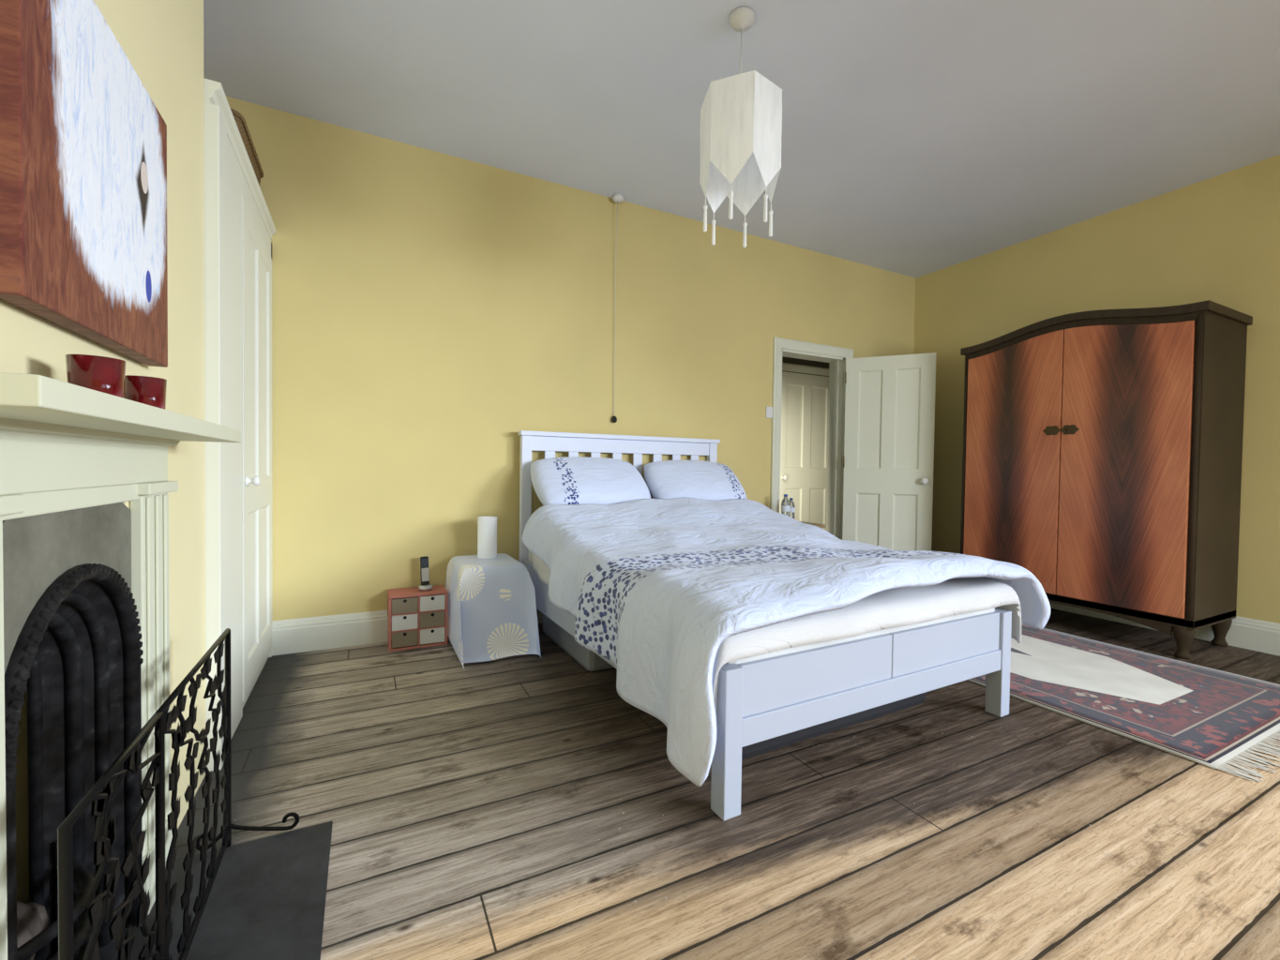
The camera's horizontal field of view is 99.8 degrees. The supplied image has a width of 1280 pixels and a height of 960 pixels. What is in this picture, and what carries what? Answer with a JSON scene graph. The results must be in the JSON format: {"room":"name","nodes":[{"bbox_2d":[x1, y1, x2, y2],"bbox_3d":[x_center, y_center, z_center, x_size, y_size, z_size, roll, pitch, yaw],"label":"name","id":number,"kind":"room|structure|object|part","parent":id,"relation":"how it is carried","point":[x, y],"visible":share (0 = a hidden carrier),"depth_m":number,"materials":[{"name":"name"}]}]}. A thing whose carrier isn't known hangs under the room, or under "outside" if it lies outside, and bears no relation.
{"room":"bedroom","nodes":[
{"label":"bedroom","id":0,"kind":"room"},
{"bbox_2d":[0,0,206,903],"bbox_3d":[-0.804,-0.410,-0.041,0.590,2.750,5.880,0,1,-27],"label":"wall","id":1,"kind":"structure","parent":0,"point":[162,40],"depth_m":1.42,"materials":[{"name":"yellow paint"}]},
{"bbox_2d":[0,0,167,367],"bbox_3d":[-0.954,-0.521,0.950,0.040,0.545,0.585,0,1,-27],"label":"painting","id":2,"kind":"object","parent":1,"relation":"attached to","point":[83,140],"visible":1,"depth_m":0.84,"materials":[{"name":"paint"}]},
{"bbox_2d":[225,96,915,620],"bbox_3d":[0.079,-0.480,3.796,5.656,2.750,0.150,0,1,-27],"label":"wall","id":3,"kind":"structure","parent":0,"point":[430,309],"depth_m":3.15,"materials":[{"name":"yellow paint"}]},
{"bbox_2d":[271,608,542,656],"bbox_3d":[-0.427,0.809,3.476,3.240,0.172,0.024,0,1,-27],"label":"baseboard","id":4,"kind":"structure","parent":3,"relation":"attached to","point":[292,636],"depth_m":2.85,"materials":[{"name":"beige paint"}]},
{"bbox_2d":[611,394,617,422],"bbox_3d":[-0.131,-0.457,3.476,0.076,0.177,0.074,0,1,-27],"label":"switch","id":5,"kind":"object","parent":3,"relation":"hanging from","point":[613,419],"depth_m":3.56,"materials":[{"name":"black plastic"}]},
{"bbox_2d":[614,316,615,366],"bbox_3d":[-0.129,-0.891,3.474,0.076,0.319,0.010,0,1,-27],"label":"switch","id":6,"kind":"object","parent":3,"relation":"hanging from","point":[614,316],"depth_m":3.56,"materials":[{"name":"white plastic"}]},
{"bbox_3d":[-0.159,-1.118,3.541,0.010,1.390,0.038,0,1,-27],"label":"cord","id":7,"kind":"part","parent":6,"relation":"part of","materials":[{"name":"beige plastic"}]},
{"bbox_2d":[615,252,616,295],"bbox_3d":[-0.122,-1.320,3.464,0.076,0.271,0.008,0,1,-27],"label":"switch","id":8,"kind":"object","parent":3,"relation":"hanging from","point":[615,252],"depth_m":3.54,"materials":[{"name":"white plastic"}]},
{"bbox_2d":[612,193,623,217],"bbox_3d":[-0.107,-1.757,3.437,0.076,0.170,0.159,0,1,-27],"label":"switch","id":9,"kind":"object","parent":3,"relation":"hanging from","point":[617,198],"depth_m":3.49,"materials":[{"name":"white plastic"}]},
{"bbox_2d":[766,406,772,418],"bbox_3d":[1.014,-0.525,4.180,0.086,0.086,0.014,0,1,-27],"label":"light switch","id":10,"kind":"object","parent":3,"relation":"attached to","point":[769,410],"visible":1,"depth_m":4.17,"materials":[{"name":"white plastic"}]},
{"bbox_2d":[769,336,936,551],"bbox_3d":[1.668,-0.101,4.441,1.300,2.008,0.502,1,1,0],"label":"door","id":11,"kind":"structure","parent":3,"relation":"in","point":[881,409],"depth_m":4.36,"materials":[{"name":"beige paint"}]},
{"bbox_3d":[1.373,-0.105,4.453,0.856,2.008,0.177,0,1,-27],"label":"frame","id":12,"kind":"part","parent":11,"relation":"part of","materials":[{"name":"beige paint"}]},
{"bbox_3d":[2.010,-0.051,4.382,0.660,1.905,0.042,1,1,24],"label":"panel","id":13,"kind":"part","parent":11,"relation":"part of","materials":[{"name":"beige paint"}]},
{"bbox_3d":[2.271,0.008,4.265,0.090,0.080,0.152,1,1,24],"label":"knob","id":14,"kind":"part","parent":11,"relation":"part of","materials":[{"name":"white ceramic"}]},
{"bbox_2d":[174,608,1279,959],"bbox_3d":[1.432,1.001,1.143,5.656,0.060,6.180,0,1,-27],"label":"floor","id":15,"kind":"structure","parent":0,"point":[515,807],"depth_m":1.48,"materials":[{"name":"brown wood"}]},
{"bbox_2d":[0,372,332,959],"bbox_3d":[-0.883,0.429,0.841,0.655,1.087,1.179,0,1,-27],"label":"fireplace","id":16,"kind":"object","parent":15,"relation":"on","point":[84,604],"visible":0.92,"depth_m":1.02,"materials":[{"name":"beige paint"}]},
{"bbox_3d":[-0.962,0.496,0.921,0.001,0.894,0.488,0,1,-27],"label":"insert plate","id":17,"kind":"part","parent":16,"relation":"part of","materials":[{"name":"grey metal"}]},
{"bbox_2d":[65,354,126,398],"bbox_3d":[-0.831,-0.150,0.824,0.066,0.070,0.066,0,1,-27],"label":"candle holder","id":18,"kind":"object","parent":16,"relation":"on","point":[103,374],"visible":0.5,"depth_m":0.80,"materials":[{"name":"red glass"}]},
{"bbox_2d":[0,372,240,450],"bbox_3d":[-0.889,-0.088,0.933,0.163,0.058,0.984,0,1,-27],"label":"mantel shelf","id":19,"kind":"object","parent":16,"relation":"attached to","point":[37,412],"depth_m":0.74,"materials":[{"name":"beige paint"}]},
{"bbox_2d":[123,375,166,409],"bbox_3d":[-0.886,-0.151,0.964,0.059,0.063,0.059,0,1,-27],"label":"candle holder","id":20,"kind":"object","parent":16,"relation":"on","point":[151,391],"visible":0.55,"depth_m":0.94,"materials":[{"name":"red glass"}]},
{"bbox_2d":[57,628,300,959],"bbox_3d":[-0.813,0.660,1.010,0.222,0.553,0.836,0,1,-27],"label":"fire screen","id":21,"kind":"object","parent":16,"relation":"on","point":[101,795],"visible":1,"depth_m":0.91,"materials":[{"name":"black metal"}]},
{"bbox_2d":[203,77,276,771],"bbox_3d":[-1.777,-0.168,2.110,0.509,2.153,1.177,0,1,-27],"label":"tall cabinet","id":22,"kind":"object","parent":15,"relation":"on","point":[239,227],"visible":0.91,"depth_m":1.98,"materials":[{"name":"beige paint"}]},
{"bbox_3d":[-1.776,-1.206,2.079,0.477,0.075,1.173,0,1,-27],"label":"cornice","id":23,"kind":"part","parent":22,"relation":"part of","materials":[{"name":"beige paint"}]},
{"bbox_2d":[230,107,263,184],"bbox_3d":[-1.897,-1.377,2.344,0.366,0.247,0.566,0,1,-27],"label":"wicker basket","id":24,"kind":"object","parent":22,"relation":"on","point":[240,121],"visible":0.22,"depth_m":2.34,"materials":[{"name":"brown wicker"}]},
{"bbox_3d":[-1.518,0.004,2.112,0.045,0.040,0.040,0,1,-27],"label":"cupboard knob","id":25,"kind":"part","parent":22,"relation":"part of","materials":[{"name":"white ceramic"}]},
{"bbox_3d":[-1.690,-0.121,2.368,0.030,1.935,0.710,0,1,-27],"label":"door","id":26,"kind":"part","parent":22,"relation":"part of","materials":[{"name":"beige paint"}]},
{"bbox_2d":[387,585,447,651],"bbox_3d":[-1.222,0.751,2.957,0.293,0.290,0.188,0,1,-27],"label":"chest","id":27,"kind":"object","parent":15,"relation":"on","point":[411,610],"visible":1,"depth_m":2.89,"materials":[{"name":"pink paint"}]},
{"bbox_3d":[-1.184,0.753,2.881,0.262,0.256,0.012,0,1,-27],"label":"drawer wood","id":28,"kind":"part","parent":27,"relation":"part of","materials":[{"name":"brown wood"}]},
{"bbox_3d":[-1.184,0.753,2.881,0.262,0.256,0.012,0,1,-27],"label":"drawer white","id":29,"kind":"part","parent":27,"relation":"part of","materials":[{"name":"white wood"}]},
{"bbox_2d":[418,556,432,591],"bbox_3d":[-1.182,0.514,2.967,0.076,0.180,0.078,0,1,-35],"label":"cordless phone","id":30,"kind":"object","parent":27,"relation":"on","point":[425,585],"visible":1,"depth_m":2.97,"materials":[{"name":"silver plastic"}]},
{"bbox_2d":[445,553,541,671],"bbox_3d":[-0.801,0.670,2.897,0.375,0.465,0.687,0,1,-27],"label":"side table","id":31,"kind":"object","parent":15,"relation":"on","point":[491,606],"visible":0.93,"depth_m":2.75,"materials":[{"name":"blue fabric"}]},
{"bbox_2d":[477,516,496,558],"bbox_3d":[-0.851,0.320,3.001,0.104,0.225,0.104,0,1,-27],"label":"table lamp","id":32,"kind":"object","parent":31,"relation":"on","point":[487,526],"visible":1,"depth_m":2.96,"materials":[{"name":"white"}]},
{"bbox_2d":[542,614,613,671],"bbox_3d":[-0.160,0.826,2.975,0.570,0.163,0.700,0,1,-29],"label":"storage box","id":33,"kind":"object","parent":15,"relation":"on","point":[588,659],"visible":0.24,"depth_m":2.70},
{"bbox_2d":[518,430,1050,821],"bbox_3d":[0.405,0.328,2.678,1.731,1.192,2.123,0,1,-29],"label":"bed","id":34,"kind":"object","parent":15,"relation":"on","point":[733,624],"visible":0.99,"depth_m":1.85,"materials":[{"name":"white fabric"}]},
{"bbox_2d":[530,456,650,505],"bbox_3d":[-0.287,0.027,3.230,0.727,0.332,0.371,0,1,-31],"label":"pillow","id":35,"kind":"object","parent":34,"relation":"on","point":[571,480],"visible":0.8,"depth_m":3.12,"materials":[{"name":"white fabric"}]},
{"bbox_3d":[-0.086,0.302,3.583,1.464,1.192,0.062,0,1,-29],"label":"headboard","id":36,"kind":"part","parent":34,"relation":"part of","materials":[{"name":"white paint"}]},
{"bbox_2d":[643,460,747,500],"bbox_3d":[0.369,0.034,3.572,0.698,0.334,0.355,0,1,-23],"label":"pillow","id":37,"kind":"object","parent":34,"relation":"on","point":[666,479],"visible":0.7,"depth_m":3.48,"materials":[{"name":"white fabric"}]},
{"bbox_3d":[0.387,0.509,2.715,1.372,0.212,1.950,0,1,-29],"label":"mattress","id":38,"kind":"part","parent":34,"relation":"part of","materials":[{"name":"white fabric"}]},
{"bbox_3d":[0.391,0.713,2.706,1.440,0.420,1.990,0,1,-29],"label":"frame","id":39,"kind":"part","parent":34,"relation":"part of","materials":[{"name":"white paint"}]},
{"bbox_2d":[532,554,1021,717],"bbox_3d":[0.471,0.537,2.559,1.540,0.295,1.706,0,1,-29],"label":"mattress","id":40,"kind":"object","parent":34,"relation":"on","point":[887,641],"depth_m":1.79,"materials":[{"name":"white fabric"}]},
{"bbox_2d":[799,521,825,527],"bbox_3d":[1.091,0.612,4.013,0.400,0.585,0.360,0,1,-27],"label":"nightstand","id":41,"kind":"object","parent":15,"relation":"on","point":[810,523],"visible":0.06,"depth_m":3.93,"materials":[{"name":"brown wood"}]},
{"bbox_2d":[781,494,790,516],"bbox_3d":[1.087,0.212,4.022,0.067,0.212,0.067,0,1,-27],"label":"water bottle","id":42,"kind":"object","parent":41,"relation":"on","point":[785,504],"visible":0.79,"depth_m":4.00,"materials":[{"name":"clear plastic"}]},
{"bbox_2d":[789,497,795,518],"bbox_3d":[1.153,0.227,4.113,0.057,0.180,0.057,0,1,-27],"label":"water bottle","id":43,"kind":"object","parent":41,"relation":"on","point":[792,507],"visible":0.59,"depth_m":4.09,"materials":[{"name":"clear plastic"}]},
{"bbox_2d":[960,300,1252,660],"bbox_3d":[2.868,-0.041,3.486,0.622,1.963,1.293,0,1,-27],"label":"wardrobe","id":44,"kind":"object","parent":15,"relation":"on","point":[1102,454],"visible":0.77,"depth_m":3.10,"materials":[{"name":"brown wood"}]},
{"bbox_3d":[2.488,-0.115,3.623,0.019,1.655,0.590,0,1,-27],"label":"door","id":45,"kind":"part","parent":44,"relation":"part of","materials":[{"name":"brown wood"}]},
{"bbox_3d":[2.890,-0.957,3.471,0.601,0.130,1.293,0,1,-27],"label":"cornice","id":46,"kind":"part","parent":44,"relation":"part of","materials":[{"name":"brown wood"}]},
{"bbox_3d":[2.758,-0.100,3.095,0.019,1.655,0.590,0,1,-27],"label":"door","id":47,"kind":"part","parent":44,"relation":"part of","materials":[{"name":"brown wood"}]},
{"bbox_2d":[965,623,1279,782],"bbox_3d":[2.009,0.934,3.008,1.288,0.010,2.279,0,1,-27],"label":"rug","id":48,"kind":"object","parent":15,"relation":"on","point":[1209,717],"visible":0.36,"depth_m":2.36,"materials":[{"name":"fabric"}]},
{"bbox_2d":[203,0,1279,277],"bbox_3d":[1.471,-1.808,1.083,5.656,0.060,6.180,0,1,-27],"label":"ceiling","id":49,"kind":"structure","parent":0,"point":[919,138],"depth_m":2.53,"materials":[{"name":"paint"}]},
{"bbox_2d":[699,6,783,247],"bbox_3d":[0.393,-1.392,2.116,0.320,0.844,0.308,0,1,-27],"label":"pendant lamp","id":50,"kind":"object","parent":49,"relation":"hanging from","point":[741,128],"visible":1,"depth_m":2.01,"materials":[{"name":"white plastic"}]},
{"bbox_3d":[0.392,-1.312,2.118,0.318,0.425,0.305,0,1,-27],"label":"lamp shade","id":51,"kind":"part","parent":50,"relation":"part of","materials":[{"name":"beige fabric"}]},
{"bbox_2d":[782,356,829,376],"bbox_3d":[1.528,-0.387,5.085,2.850,2.550,0.820,0,1,-27],"label":"hallway","id":52,"kind":"object","parent":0,"point":[790,360],"visible":0.02,"depth_m":5.50,"materials":[{"name":"brown wood"}]},
{"bbox_2d":[779,361,828,530],"bbox_3d":[1.716,-0.142,5.539,0.930,2.045,0.095,0,1,-27],"label":"door","id":53,"kind":"structure","parent":52,"relation":"attached to","point":[805,398],"depth_m":5.53,"materials":[{"name":"beige paint"}]},
{"bbox_3d":[1.443,-0.025,5.380,0.056,0.056,0.055,0,1,-27],"label":"knob","id":54,"kind":"part","parent":53,"relation":"part of","materials":[{"name":"white ceramic"}]},
{"bbox_3d":[1.723,-0.141,5.525,0.930,2.045,0.026,0,1,-27],"label":"frame","id":55,"kind":"part","parent":53,"relation":"part of","materials":[{"name":"beige paint"}]},
{"bbox_2d":[913,154,1279,623],"bbox_3d":[3.937,-0.395,2.300,0.150,2.750,6.030,0,1,-27],"label":"wall","id":56,"kind":"structure","parent":0,"point":[1216,239],"depth_m":3.42,"materials":[{"name":"yellow paint"}]},
{"bbox_2d":[1049,602,1279,656],"bbox_3d":[3.807,0.892,2.354,0.024,0.172,5.880,0,1,-27],"label":"baseboard","id":57,"kind":"structure","parent":56,"relation":"attached to","point":[1245,633],"depth_m":3.06,"materials":[{"name":"beige paint"}]}
]}

